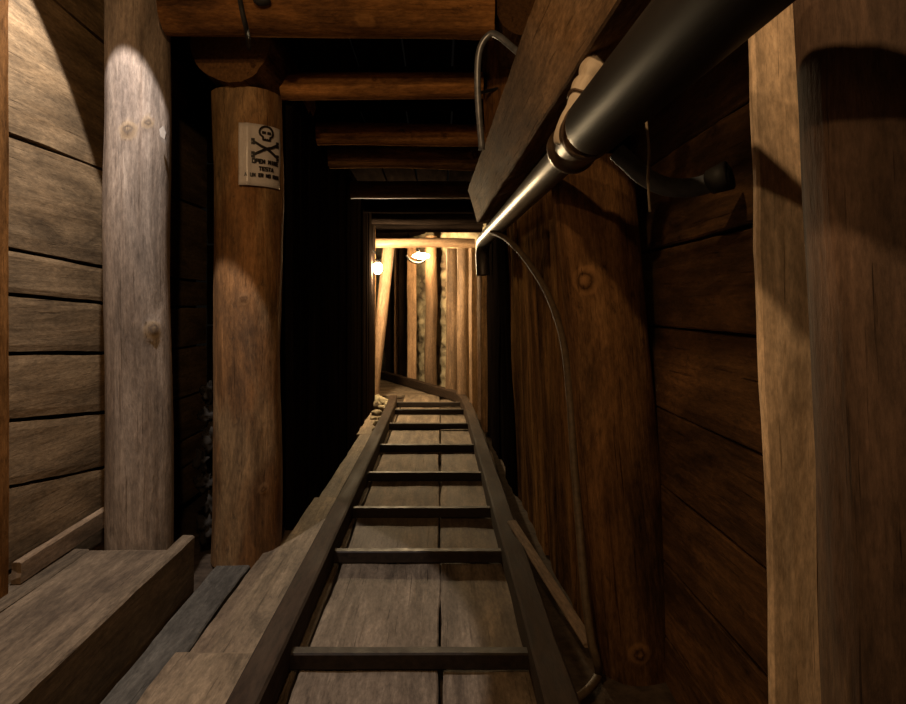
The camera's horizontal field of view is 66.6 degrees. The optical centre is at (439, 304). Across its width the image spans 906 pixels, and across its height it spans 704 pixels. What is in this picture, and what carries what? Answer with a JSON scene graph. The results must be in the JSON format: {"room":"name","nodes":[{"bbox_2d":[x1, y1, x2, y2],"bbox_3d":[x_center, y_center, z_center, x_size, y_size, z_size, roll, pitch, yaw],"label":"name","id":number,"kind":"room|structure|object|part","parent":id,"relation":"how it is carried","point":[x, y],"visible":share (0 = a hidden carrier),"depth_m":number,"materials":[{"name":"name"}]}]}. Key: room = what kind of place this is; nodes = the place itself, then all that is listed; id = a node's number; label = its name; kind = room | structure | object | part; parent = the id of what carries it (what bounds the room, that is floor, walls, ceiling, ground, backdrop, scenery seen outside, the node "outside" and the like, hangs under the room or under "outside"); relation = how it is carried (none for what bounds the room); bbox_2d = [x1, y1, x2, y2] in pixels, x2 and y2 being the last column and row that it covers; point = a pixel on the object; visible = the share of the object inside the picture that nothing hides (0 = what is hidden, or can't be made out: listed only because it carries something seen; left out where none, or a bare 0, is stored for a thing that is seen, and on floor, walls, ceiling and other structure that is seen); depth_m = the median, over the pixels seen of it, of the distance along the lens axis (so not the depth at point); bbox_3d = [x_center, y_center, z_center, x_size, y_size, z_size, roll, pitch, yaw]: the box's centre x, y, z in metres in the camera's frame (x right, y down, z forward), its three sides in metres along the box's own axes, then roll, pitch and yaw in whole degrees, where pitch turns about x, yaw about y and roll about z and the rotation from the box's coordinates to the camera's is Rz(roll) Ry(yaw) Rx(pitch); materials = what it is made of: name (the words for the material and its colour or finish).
{"room":"underground passage","nodes":[
{"label":"underground passage","id":0,"kind":"room"},
{"bbox_2d":[8,0,206,583],"bbox_3d":[-1.199,-0.300,1.751,0.104,2.503,3.306,0,0,0],"label":"wall","id":1,"kind":"structure","parent":0,"point":[56,47],"depth_m":2.14,"materials":[{"name":"brown wood"}]},
{"bbox_2d":[207,100,374,529],"bbox_3d":[-0.857,-0.060,4.395,0.599,2.072,3.419,0,0,0],"label":"wall","id":2,"kind":"structure","parent":0,"point":[327,339],"depth_m":3.35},
{"bbox_2d":[373,250,381,273],"bbox_3d":[-0.522,-0.363,5.780,0.076,0.206,0.076,0,0,39],"label":"lamp","id":3,"kind":"object","parent":2,"relation":"attached to","point":[377,267],"visible":1,"depth_m":5.76,"materials":[{"name":"white"}]},
{"bbox_3d":[-0.522,-0.308,5.780,0.076,0.096,0.076,0,0,0],"label":"bulb","id":4,"kind":"part","parent":3,"relation":"part of","materials":[{"name":"white glass"}]},
{"bbox_2d":[372,213,485,224],"bbox_3d":[-0.090,-0.726,5.750,1.020,0.113,0.107,0,0,0],"label":"roof beam","id":5,"kind":"structure","parent":2,"relation":"attached to","point":[377,218],"depth_m":5.70,"materials":[{"name":"brown wood"}]},
{"bbox_2d":[171,0,495,237],"bbox_3d":[-0.276,-1.134,4.501,2.077,0.704,9.614,0,0,0],"label":"ceiling","id":6,"kind":"structure","parent":0,"point":[308,54],"depth_m":3.12,"materials":[{"name":"brown wood"}]},
{"bbox_2d":[474,30,517,149],"bbox_3d":[0.178,-0.627,1.961,0.050,0.336,0.226,0,0,-39],"label":"conduit","id":7,"kind":"object","parent":6,"relation":"hanging from","point":[504,40],"visible":0.88,"depth_m":2.02,"materials":[{"name":"grey metal"}]},
{"bbox_2d":[174,378,676,703],"bbox_3d":[-0.250,0.923,4.700,2.200,0.057,10.200,0,0,0],"label":"floor","id":8,"kind":"structure","parent":0,"point":[358,604],"depth_m":2.11,"materials":[{"name":"brown wood"}]},
{"bbox_2d":[0,535,194,703],"bbox_3d":[-0.957,0.809,1.494,0.392,0.194,1.296,0,0,0],"label":"platform","id":9,"kind":"object","parent":8,"relation":"on","point":[71,631],"visible":0.94,"depth_m":1.67,"materials":[{"name":"brown wood"}]},
{"bbox_2d":[0,0,8,597],"bbox_3d":[-1.137,-0.331,1.746,0.068,2.140,0.054,0,0,0],"label":"squared timber","id":10,"kind":"object","parent":9,"relation":"on","point":[4,53],"visible":1,"depth_m":1.75,"materials":[{"name":"brown wood"}]},
{"bbox_2d":[11,507,103,584],"bbox_3d":[-1.117,0.706,2.090,0.026,0.062,0.548,0,0,0],"label":"batten","id":11,"kind":"object","parent":9,"relation":"on","point":[28,565],"visible":0.88,"depth_m":1.99,"materials":[{"name":"brown wood"}]},
{"bbox_2d":[102,0,173,549],"bbox_3d":[-0.956,-0.255,2.185,0.210,2.371,0.203,0,0,0],"label":"log post","id":12,"kind":"object","parent":8,"relation":"on","point":[136,177],"visible":0.85,"depth_m":2.10,"materials":[{"name":"brown wood"}]},
{"bbox_2d":[159,126,165,138],"bbox_3d":[-0.853,-0.530,2.124,0.018,0.040,0.013,0,0,0],"label":"paper tag","id":13,"kind":"object","parent":12,"relation":"attached to","point":[162,129],"visible":1,"depth_m":2.12,"materials":[{"name":"white paper"}]},
{"bbox_2d":[156,0,494,39],"bbox_3d":[-0.340,-0.911,2.135,1.011,0.164,0.164,0,0,0],"label":"roof beam","id":14,"kind":"structure","parent":12,"relation":"attached to","point":[380,19],"depth_m":2.08,"materials":[{"name":"brown wood"}]},
{"bbox_2d":[237,0,250,49],"bbox_3d":[-0.605,-0.889,2.160,0.042,0.147,0.288,0,0,-7],"label":"hanging cable","id":15,"kind":"object","parent":14,"relation":"hanging from","point":[240,2],"visible":1,"depth_m":2.04,"materials":[{"name":"black rubber"}]},
{"bbox_2d":[253,0,270,6],"bbox_3d":[-0.546,-0.918,2.035,0.094,0.072,0.033,0,0,0],"label":"clip","id":16,"kind":"object","parent":14,"relation":"attached to","point":[261,3],"visible":1,"depth_m":2.03,"materials":[{"name":"black metal"}]},
{"bbox_2d":[495,0,534,68],"bbox_3d":[0.259,-0.910,2.265,0.181,0.172,0.318,0,0,0],"label":"log","id":17,"kind":"object","parent":14,"relation":"attached to","point":[511,16],"visible":0.49,"depth_m":2.11,"materials":[{"name":"brown wood"}]},
{"bbox_2d":[100,565,249,703],"bbox_3d":[-0.700,0.898,1.740,0.119,0.041,1.186,0,0,0],"label":"board","id":18,"kind":"object","parent":8,"relation":"on","point":[185,628],"visible":0.82,"depth_m":1.86,"materials":[{"name":"grey wood"}]},
{"bbox_2d":[136,652,252,703],"bbox_3d":[-0.556,0.878,1.402,0.208,0.039,0.611,0,0,0],"label":"board","id":19,"kind":"object","parent":8,"relation":"on","point":[187,677],"visible":0.8,"depth_m":1.59,"materials":[{"name":"brown wood"}]},
{"bbox_2d":[196,513,211,545],"bbox_3d":[-0.882,0.843,2.603,0.095,0.122,0.076,0,0,0],"label":"stone","id":20,"kind":"object","parent":8,"relation":"on","point":[204,524],"visible":0.84,"depth_m":2.58,"materials":[{"name":"grey stone"}]},
{"bbox_2d":[204,488,211,516],"bbox_3d":[-0.871,0.754,2.622,0.047,0.121,0.073,0,0,0],"label":"stone","id":21,"kind":"object","parent":20,"relation":"on","point":[208,504],"visible":0.67,"depth_m":2.59,"materials":[{"name":"grey stone"}]},
{"bbox_2d":[193,472,212,493],"bbox_3d":[-0.887,0.671,2.611,0.084,0.082,0.077,0,0,-24],"label":"stone","id":22,"kind":"object","parent":21,"relation":"on","point":[203,482],"visible":0.91,"depth_m":2.59,"materials":[{"name":"grey stone"}]},
{"bbox_2d":[192,448,209,472],"bbox_3d":[-0.897,0.582,2.592,0.063,0.095,0.083,0,0,25],"label":"stone","id":23,"kind":"object","parent":22,"relation":"on","point":[201,460],"visible":1,"depth_m":2.58,"materials":[{"name":"grey stone"}]},
{"bbox_2d":[200,423,212,453],"bbox_3d":[-0.863,0.495,2.609,0.087,0.132,0.081,0,0,0],"label":"stone","id":24,"kind":"object","parent":23,"relation":"on","point":[206,443],"visible":0.58,"depth_m":2.59,"materials":[{"name":"grey stone"}]},
{"bbox_2d":[197,403,212,423],"bbox_3d":[-0.878,0.413,2.600,0.076,0.083,0.070,0,0,-15],"label":"stone","id":25,"kind":"object","parent":24,"relation":"on","point":[205,414],"visible":0.86,"depth_m":2.58,"materials":[{"name":"grey stone"}]},
{"bbox_2d":[199,380,212,404],"bbox_3d":[-0.877,0.331,2.608,0.056,0.091,0.081,0,0,-35],"label":"stone","id":26,"kind":"object","parent":25,"relation":"on","point":[206,391],"visible":0.98,"depth_m":2.59,"materials":[{"name":"grey stone"}]},
{"bbox_2d":[210,86,283,568],"bbox_3d":[-0.707,0.083,2.537,0.259,1.696,0.262,0,0,0],"label":"log post","id":27,"kind":"object","parent":8,"relation":"on","point":[247,493],"visible":0.97,"depth_m":2.43,"materials":[{"name":"brown wood"}]},
{"bbox_2d":[190,36,315,115],"bbox_3d":[-0.697,-0.899,2.730,0.281,0.281,0.741,0,0,3],"label":"log","id":28,"kind":"object","parent":27,"relation":"on","point":[227,61],"visible":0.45,"depth_m":2.36,"materials":[{"name":"brown wood"}]},
{"bbox_2d":[279,72,483,100],"bbox_3d":[-0.219,-0.833,2.625,0.763,0.107,0.110,0,0,0],"label":"roof beam","id":29,"kind":"structure","parent":28,"relation":"attached to","point":[296,86],"depth_m":2.58,"materials":[{"name":"brown wood"}]},
{"bbox_2d":[238,122,279,189],"bbox_3d":[-0.631,-0.526,2.439,0.159,0.217,0.035,0,0,-39],"label":"sheet","id":30,"kind":"object","parent":27,"relation":"attached to","point":[258,144],"visible":1,"depth_m":2.42,"materials":[{"name":"beige paper"}]},
{"bbox_2d":[190,497,336,652],"bbox_3d":[-0.546,0.898,2.442,0.180,0.047,1.421,0,0,0],"label":"board","id":31,"kind":"object","parent":8,"relation":"on","point":[240,624],"visible":0.62,"depth_m":2.11,"materials":[{"name":"brown wood"}]},
{"bbox_2d":[320,434,370,496],"bbox_3d":[-0.504,0.901,3.935,0.112,0.039,1.537,0,0,0],"label":"board","id":32,"kind":"object","parent":8,"relation":"on","point":[333,488],"visible":0.62,"depth_m":3.70,"materials":[{"name":"brown wood"}]},
{"bbox_2d":[357,413,378,437],"bbox_3d":[-0.520,0.901,5.209,0.134,0.039,0.986,0,0,0],"label":"board","id":33,"kind":"object","parent":8,"relation":"on","point":[367,427],"visible":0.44,"depth_m":4.98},
{"bbox_2d":[371,409,381,415],"bbox_3d":[-0.506,0.872,5.528,0.097,0.070,0.089,0,0,0],"label":"loose stone","id":34,"kind":"object","parent":33,"relation":"on","point":[377,412],"visible":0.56,"depth_m":5.50,"materials":[{"name":"grey stone"}]},
{"bbox_2d":[375,235,375,344],"bbox_3d":[-0.628,0.115,6.161,0.114,1.630,0.106,0,0,0],"label":"post","id":35,"kind":"object","parent":8,"relation":"on","point":[375,235],"visible":0.09,"depth_m":6.15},
{"bbox_2d":[376,238,474,247],"bbox_3d":[-0.142,-0.558,6.222,0.915,0.098,0.090,0,0,0],"label":"roof beam","id":36,"kind":"structure","parent":35,"relation":"attached to","point":[380,242],"depth_m":6.19,"materials":[{"name":"wood"}]},
{"bbox_2d":[373,401,381,408],"bbox_3d":[-0.566,0.871,6.002,0.111,0.079,0.094,0,0,-29],"label":"loose stone","id":37,"kind":"object","parent":8,"relation":"on","point":[376,403],"visible":0.62,"depth_m":5.97,"materials":[{"name":"beige stone"}]},
{"bbox_2d":[375,394,381,400],"bbox_3d":[-0.575,0.867,6.383,0.108,0.086,0.102,0,0,-35],"label":"loose stone","id":38,"kind":"object","parent":8,"relation":"on","point":[377,396],"visible":0.42,"depth_m":6.35,"materials":[{"name":"beige stone"}]},
{"bbox_2d":[377,405,384,411],"bbox_3d":[-0.492,0.880,5.864,0.074,0.063,0.087,0,0,-38],"label":"loose stone","id":39,"kind":"object","parent":8,"relation":"on","point":[380,407],"visible":0.66,"depth_m":5.84,"materials":[{"name":"beige stone"}]},
{"bbox_2d":[379,397,387,404],"bbox_3d":[-0.499,0.870,6.185,0.105,0.084,0.097,0,0,-27],"label":"loose stone","id":40,"kind":"object","parent":8,"relation":"on","point":[382,400],"visible":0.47,"depth_m":6.16,"materials":[{"name":"beige stone"}]},
{"bbox_2d":[375,248,393,394],"bbox_3d":[-0.549,0.184,6.452,0.289,1.504,0.114,0,0,33],"label":"leaning post","id":41,"kind":"object","parent":8,"relation":"on","point":[387,253],"visible":0.77,"depth_m":6.40,"materials":[{"name":"brown wood"}]},
{"bbox_2d":[385,266,392,372],"bbox_3d":[-0.625,0.110,8.470,0.105,1.666,0.044,0,0,0],"label":"bend timber","id":42,"kind":"object","parent":8,"relation":"on","point":[389,326],"visible":0.52,"depth_m":8.45,"materials":[{"name":"brown wood"}]},
{"bbox_2d":[394,248,398,373],"bbox_3d":[-0.523,0.110,8.246,0.054,1.667,0.043,0,0,0],"label":"bend timber","id":43,"kind":"object","parent":8,"relation":"on","point":[396,271],"visible":0.91,"depth_m":8.22,"materials":[{"name":"brown wood"}]},
{"bbox_2d":[399,248,405,376],"bbox_3d":[-0.437,0.110,8.034,0.088,1.666,0.043,0,0,0],"label":"bend timber","id":44,"kind":"object","parent":8,"relation":"on","point":[402,251],"visible":0.89,"depth_m":8.01,"materials":[{"name":"brown wood"}]},
{"bbox_2d":[226,370,580,703],"bbox_3d":[-0.230,0.854,5.122,1.113,0.092,8.302,0,0,-5],"label":"railway track","id":45,"kind":"object","parent":8,"relation":"on","point":[278,651],"visible":0.93,"depth_m":2.12,"materials":[{"name":"wood"}]},
{"bbox_3d":[-0.409,0.854,3.600,0.092,0.092,5.201,0,0,0],"label":"rail","id":46,"kind":"part","parent":45,"relation":"part of","materials":[{"name":"brown wood"}]},
{"bbox_3d":[-0.030,0.854,5.168,0.868,0.091,8.329,0,0,-9],"label":"rail","id":47,"kind":"part","parent":45,"relation":"part of","materials":[{"name":"brown wood"}]},
{"bbox_2d":[507,520,587,647],"bbox_3d":[0.327,0.840,2.160,0.035,0.108,0.736,0,0,-10],"label":"plank","id":48,"kind":"object","parent":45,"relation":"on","point":[556,592],"visible":0.95,"depth_m":2.08,"materials":[{"name":"brown wood"}]},
{"bbox_2d":[407,248,416,378],"bbox_3d":[-0.315,0.110,7.735,0.107,1.666,0.044,0,0,0],"label":"bend timber","id":49,"kind":"object","parent":8,"relation":"on","point":[411,267],"visible":0.84,"depth_m":7.71,"materials":[{"name":"brown wood"}]},
{"bbox_2d":[424,236,437,384],"bbox_3d":[-0.097,0.110,7.236,0.125,1.660,0.138,0,0,43],"label":"bend timber","id":50,"kind":"object","parent":8,"relation":"on","point":[431,290],"visible":0.86,"depth_m":7.19,"materials":[{"name":"brown wood"}]},
{"bbox_2d":[445,248,456,399],"bbox_3d":[0.113,0.196,6.701,0.122,1.489,0.121,0,0,0],"label":"bend timber","id":51,"kind":"object","parent":8,"relation":"on","point":[451,253],"visible":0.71,"depth_m":6.65,"materials":[{"name":"brown wood"}]},
{"bbox_2d":[457,248,468,398],"bbox_3d":[0.211,0.212,6.300,0.121,1.456,0.124,0,0,0],"label":"bend timber","id":52,"kind":"object","parent":8,"relation":"on","point":[462,253],"visible":0.87,"depth_m":6.25,"materials":[{"name":"brown wood"}]},
{"bbox_2d":[468,248,477,414],"bbox_3d":[0.279,0.233,5.770,0.044,1.421,0.082,0,0,45],"label":"bend timber","id":53,"kind":"object","parent":8,"relation":"on","point":[473,392],"visible":0.84,"depth_m":5.75,"materials":[{"name":"brown wood"}]},
{"bbox_2d":[477,276,487,431],"bbox_3d":[0.316,0.259,5.111,0.094,1.366,0.047,0,0,-44],"label":"bend timber","id":54,"kind":"object","parent":8,"relation":"on","point":[482,371],"visible":0.7,"depth_m":5.08,"materials":[{"name":"brown wood"}]},
{"bbox_2d":[486,218,492,439],"bbox_3d":[0.364,0.091,4.815,0.049,1.706,0.420,0,0,-2],"label":"board","id":55,"kind":"object","parent":8,"relation":"on","point":[489,277],"visible":0.38,"depth_m":4.83,"materials":[{"name":"brown wood"}]},
{"bbox_2d":[363,199,474,213],"bbox_3d":[-0.100,-0.731,5.103,1.000,0.116,0.118,0,0,0],"label":"roof beam","id":56,"kind":"structure","parent":55,"relation":"attached to","point":[369,205],"depth_m":5.06,"materials":[{"name":"brown wood"}]},
{"bbox_2d":[496,203,517,495],"bbox_3d":[0.344,0.090,3.560,0.115,1.707,0.388,0,0,0],"label":"board","id":57,"kind":"object","parent":8,"relation":"on","point":[501,245],"visible":0.56,"depth_m":3.50,"materials":[{"name":"brown wood"}]},
{"bbox_2d":[327,145,481,170],"bbox_3d":[-0.100,-0.757,3.558,1.001,0.140,0.137,0,0,0],"label":"roof beam","id":58,"kind":"structure","parent":57,"relation":"on","point":[339,156],"depth_m":3.50,"materials":[{"name":"brown wood"}]},
{"bbox_2d":[468,0,650,221],"bbox_3d":[0.259,-0.573,2.359,0.152,0.229,2.949,0,0,-1],"label":"wooden beam","id":59,"kind":"structure","parent":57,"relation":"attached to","point":[558,35],"depth_m":1.65,"materials":[{"name":"brown wood"}]},
{"bbox_2d":[482,24,510,136],"bbox_3d":[0.262,-0.856,2.659,0.201,0.402,0.191,0,0,0],"label":"block","id":60,"kind":"object","parent":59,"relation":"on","point":[495,74],"visible":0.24,"depth_m":2.59,"materials":[{"name":"brown wood"}]},
{"bbox_2d":[505,191,527,512],"bbox_3d":[0.361,0.089,3.223,0.116,1.706,0.280,0,0,0],"label":"board","id":61,"kind":"object","parent":8,"relation":"on","point":[516,354],"visible":0.44,"depth_m":3.22,"materials":[{"name":"brown wood"}]},
{"bbox_2d":[315,122,486,146],"bbox_3d":[-0.100,-0.791,3.201,1.001,0.111,0.111,0,0,0],"label":"roof beam","id":62,"kind":"structure","parent":61,"relation":"on","point":[327,133],"depth_m":3.16,"materials":[{"name":"brown wood"}]},
{"bbox_2d":[515,184,535,530],"bbox_3d":[0.374,0.091,2.959,0.107,1.706,0.251,0,0,0],"label":"board","id":63,"kind":"object","parent":8,"relation":"on","point":[528,449],"visible":0.3,"depth_m":2.96,"materials":[{"name":"brown wood"}]},
{"bbox_2d":[520,171,548,554],"bbox_3d":[0.371,0.089,2.710,0.109,1.706,0.246,0,0,0],"label":"board","id":64,"kind":"object","parent":8,"relation":"on","point":[526,218],"visible":0.47,"depth_m":2.68,"materials":[{"name":"brown wood"}]},
{"bbox_2d":[530,154,559,582],"bbox_3d":[0.381,0.090,2.455,0.114,1.706,0.260,0,0,0],"label":"board","id":65,"kind":"object","parent":8,"relation":"on","point":[540,223],"visible":0.52,"depth_m":2.43,"materials":[{"name":"brown wood"}]},
{"bbox_2d":[543,150,576,610],"bbox_3d":[0.388,0.090,2.221,0.108,1.706,0.209,0,0,0],"label":"board","id":66,"kind":"object","parent":8,"relation":"on","point":[566,540],"visible":0.46,"depth_m":2.21,"materials":[{"name":"brown wood"}]},
{"bbox_2d":[560,277,584,624],"bbox_3d":[0.395,0.171,2.004,0.116,1.547,0.218,0,0,0],"label":"board","id":67,"kind":"object","parent":8,"relation":"on","point":[578,588],"visible":0.03,"depth_m":2.09,"materials":[{"name":"brown wood"}]},
{"bbox_2d":[551,153,665,685],"bbox_3d":[0.453,0.285,1.797,0.334,1.328,0.227,0,0,0],"label":"log post","id":68,"kind":"object","parent":8,"relation":"on","point":[595,209],"visible":0.9,"depth_m":1.70,"materials":[{"name":"brown wood"}]},
{"bbox_2d":[476,0,795,275],"bbox_3d":[0.255,-0.257,1.872,0.106,0.225,3.245,0,0,-2],"label":"pipe","id":69,"kind":"object","parent":68,"relation":"attached to","point":[671,45],"visible":0.98,"depth_m":0.86,"materials":[{"name":"metal"}]},
{"bbox_2d":[490,230,602,702],"bbox_3d":[0.303,0.312,2.126,0.167,1.227,1.260,0,0,-2],"label":"cable","id":70,"kind":"object","parent":69,"relation":"hanging from","point":[586,691],"visible":0.98,"depth_m":1.82,"materials":[{"name":"black rubber"}]},
{"bbox_2d":[554,53,603,144],"bbox_3d":[0.278,-0.380,1.289,0.127,0.171,0.068,0,0,0],"label":"wooden peg","id":71,"kind":"object","parent":69,"relation":"attached to","point":[589,66],"visible":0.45,"depth_m":1.27,"materials":[{"name":"brown wood"}]},
{"bbox_2d":[645,121,650,211],"bbox_3d":[0.365,-0.244,1.210,0.012,0.162,0.005,0,0,0],"label":"string","id":72,"kind":"object","parent":69,"relation":"hanging from","point":[646,123],"visible":0.94,"depth_m":1.21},
{"bbox_2d":[610,145,735,197],"bbox_3d":[0.418,-0.248,1.258,0.220,0.108,0.053,0,0,34],"label":"hose","id":73,"kind":"object","parent":69,"relation":"attached to","point":[719,178],"visible":0.98,"depth_m":1.24,"materials":[{"name":"black rubber"}]},
{"bbox_2d":[703,161,735,193],"bbox_3d":[0.490,-0.224,1.212,0.048,0.055,0.052,0,0,42],"label":"socket","id":74,"kind":"object","parent":73,"relation":"attached to","point":[719,178],"depth_m":1.20,"materials":[{"name":"black rubber"}]},
{"bbox_2d":[748,3,820,703],"bbox_3d":[0.496,-0.035,1.001,0.134,1.937,0.019,0,0,0],"label":"wooden post","id":75,"kind":"object","parent":8,"relation":"on","point":[782,317],"visible":0.86,"depth_m":0.99,"materials":[{"name":"brown wood"}]},
{"bbox_2d":[793,0,905,703],"bbox_3d":[0.538,-0.249,0.763,0.370,2.392,0.262,0,0,9],"label":"log post","id":76,"kind":"object","parent":8,"relation":"on","point":[850,55],"visible":1,"depth_m":0.71,"materials":[{"name":"brown wood"}]},
{"bbox_3d":[0.370,0.090,4.404,0.043,1.708,0.402,0,0,-2],"label":"board","id":77,"kind":"object","parent":8,"relation":"on","visible":0},
{"bbox_2d":[350,181,469,198],"bbox_3d":[-0.100,-0.735,4.402,1.000,0.114,0.124,0,0,0],"label":"roof beam","id":78,"kind":"structure","parent":77,"relation":"attached to","point":[358,189],"depth_m":4.36,"materials":[{"name":"brown wood"}]},
{"bbox_2d":[376,224,485,386],"bbox_3d":[-0.093,0.035,7.221,0.424,1.850,4.812,0,0,-20],"label":"wall","id":79,"kind":"structure","parent":0,"point":[441,251],"depth_m":7.79,"materials":[{"name":"stone"}]},
{"bbox_2d":[413,249,428,258],"bbox_3d":[-0.191,-0.513,6.950,0.170,0.100,0.060,0,0,0],"label":"lamp","id":80,"kind":"object","parent":79,"relation":"attached to","point":[418,255],"visible":1,"depth_m":6.93,"materials":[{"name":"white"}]},
{"bbox_2d":[405,255,426,263],"bbox_3d":[-0.238,-0.462,6.970,0.229,0.100,0.024,0,0,0],"label":"cable","id":81,"kind":"object","parent":80,"relation":"hanging from","point":[407,257],"visible":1,"depth_m":6.96,"materials":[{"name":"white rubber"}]},
{"bbox_3d":[-0.191,-0.494,6.950,0.170,0.060,0.060,0,0,0],"label":"lamp glass","id":82,"kind":"part","parent":80,"relation":"part of","materials":[{"name":"white glass"}]},
{"bbox_2d":[375,224,483,233],"bbox_3d":[-0.100,-0.720,6.392,1.042,0.115,0.111,0,0,1],"label":"roof beam","id":83,"kind":"structure","parent":79,"relation":"attached to","point":[379,228],"depth_m":6.35,"materials":[{"name":"brown wood"}]},
{"bbox_2d":[606,136,629,153],"bbox_3d":[0.571,0.050,3.576,0.034,1.902,3.058,0,0,-1],"label":"wall","id":84,"kind":"structure","parent":0,"point":[626,142],"depth_m":2.17,"materials":[{"name":"brown wood"}]},
{"bbox_2d":[630,40,767,703],"bbox_3d":[0.591,-0.250,1.060,0.076,2.403,1.929,0,0,0],"label":"wall","id":85,"kind":"structure","parent":0,"point":[697,255],"depth_m":1.43,"materials":[{"name":"brown wood"}]}
]}

